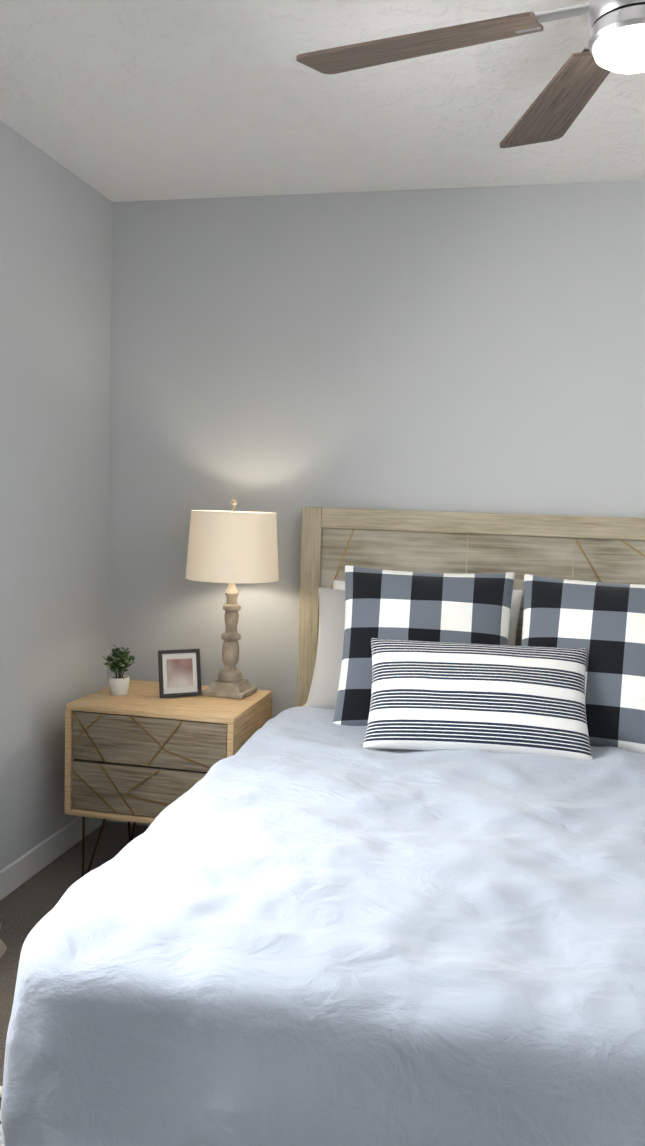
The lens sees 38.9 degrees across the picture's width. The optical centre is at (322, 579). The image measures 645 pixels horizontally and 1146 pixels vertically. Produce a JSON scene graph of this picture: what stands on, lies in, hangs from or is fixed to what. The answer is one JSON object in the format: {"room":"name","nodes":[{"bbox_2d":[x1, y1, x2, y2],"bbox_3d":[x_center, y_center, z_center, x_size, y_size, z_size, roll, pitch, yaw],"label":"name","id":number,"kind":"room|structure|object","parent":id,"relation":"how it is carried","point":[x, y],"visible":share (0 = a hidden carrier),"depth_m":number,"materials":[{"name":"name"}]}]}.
{"room":"bedroom","nodes":[
{"label":"bedroom","id":0,"kind":"room"},
{"bbox_2d":[0,120,111,869],"bbox_3d":[-1.350,-0.087,1.740,0.160,2.440,4.140,3,5,12],"label":"wall","id":1,"kind":"structure","parent":0,"point":[55,276],"depth_m":3.15,"materials":[{"name":"grey paint"}]},
{"bbox_2d":[0,923,6,957],"bbox_3d":[-1.100,-0.052,1.837,0.289,2.361,1.773,3,5,12],"label":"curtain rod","id":2,"kind":"object","parent":1,"relation":"attached to","point":[3,947],"visible":1,"depth_m":2.62,"materials":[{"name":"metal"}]},
{"bbox_2d":[0,816,107,900],"bbox_3d":[-1.201,1.049,2.265,0.018,0.095,2.910,3,5,12],"label":"baseboard","id":3,"kind":"structure","parent":1,"relation":"attached to","point":[23,868],"depth_m":3.22,"materials":[{"name":"white"}]},
{"bbox_2d":[0,821,148,1123],"bbox_3d":[0.496,1.275,1.435,4.030,0.100,4.140,3,5,12],"label":"floor","id":4,"kind":"structure","parent":0,"point":[27,906],"depth_m":3.01,"materials":[{"name":"carpet"}]},
{"bbox_2d":[0,1086,4,1145],"bbox_3d":[0.178,1.207,1.365,2.190,0.021,1.736,3,5,12],"label":"rug","id":5,"kind":"object","parent":4,"relation":"on","point":[1,1136],"depth_m":1.87,"materials":[{"name":"white fabric"}]},
{"bbox_2d":[1,507,644,1145],"bbox_3d":[0.514,0.490,2.222,1.715,1.274,2.147,3,5,12],"label":"bed","id":6,"kind":"object","parent":5,"relation":"on","point":[381,883],"visible":1,"depth_m":1.60,"materials":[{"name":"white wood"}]},
{"bbox_2d":[1,705,644,1145],"bbox_3d":[0.448,0.795,2.080,1.681,0.578,1.797,3,5,12],"label":"duvet","id":7,"kind":"object","parent":6,"relation":"on","point":[342,933],"depth_m":1.42,"materials":[{"name":"white fabric"}]},
{"bbox_2d":[65,679,272,877],"bbox_3d":[-0.532,0.720,3.245,0.590,0.618,0.460,3,5,12],"label":"nightstand","id":8,"kind":"object","parent":4,"relation":"on","point":[141,751],"visible":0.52,"depth_m":3.04,"materials":[{"name":"brown wood"}]},
{"bbox_2d":[101,645,134,695],"bbox_3d":[-0.716,0.314,3.228,0.111,0.180,0.129,3,5,12],"label":"plant","id":9,"kind":"object","parent":8,"relation":"on","point":[119,684],"visible":1,"depth_m":3.20,"materials":[{"name":"green plant"}]},
{"bbox_2d":[158,649,201,697],"bbox_3d":[-0.505,0.329,3.228,0.150,0.166,0.061,-1,6,-25],"label":"photo frame","id":10,"kind":"object","parent":8,"relation":"on","point":[179,673],"visible":1,"depth_m":3.22,"materials":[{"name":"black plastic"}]},
{"bbox_2d":[185,498,278,698],"bbox_3d":[-0.324,0.060,3.269,0.331,0.703,0.331,3,5,12],"label":"lamp","id":11,"kind":"object","parent":8,"relation":"on","point":[232,548],"visible":1,"depth_m":3.14,"materials":[{"name":"linen"},{"name":"weathered wood"}]},
{"bbox_2d":[0,0,644,201],"bbox_3d":[0.578,-1.254,1.213,4.030,0.100,4.140,3,5,12],"label":"ceiling","id":12,"kind":"structure","parent":0,"point":[127,100],"depth_m":2.56,"materials":[{"name":"white paint"}]},
{"bbox_2d":[296,0,644,147],"bbox_3d":[0.591,-1.105,1.705,1.363,0.280,1.348,3,5,12],"label":"ceiling fan","id":13,"kind":"object","parent":12,"relation":"hanging from","point":[616,44],"visible":1,"depth_m":1.88,"materials":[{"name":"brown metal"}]},
{"bbox_2d":[107,180,644,717],"bbox_3d":[1.054,-0.143,3.261,3.870,2.440,0.120,3,5,12],"label":"wall","id":14,"kind":"structure","parent":0,"point":[289,358],"depth_m":3.36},
{"bbox_2d":[108,819,150,825],"bbox_3d":[0.943,1.027,3.310,3.750,0.095,0.018,3,5,12],"label":"baseboard","id":15,"kind":"structure","parent":14,"relation":"attached to","point":[108,819],"depth_m":3.69,"materials":[{"name":"white"}]}
]}

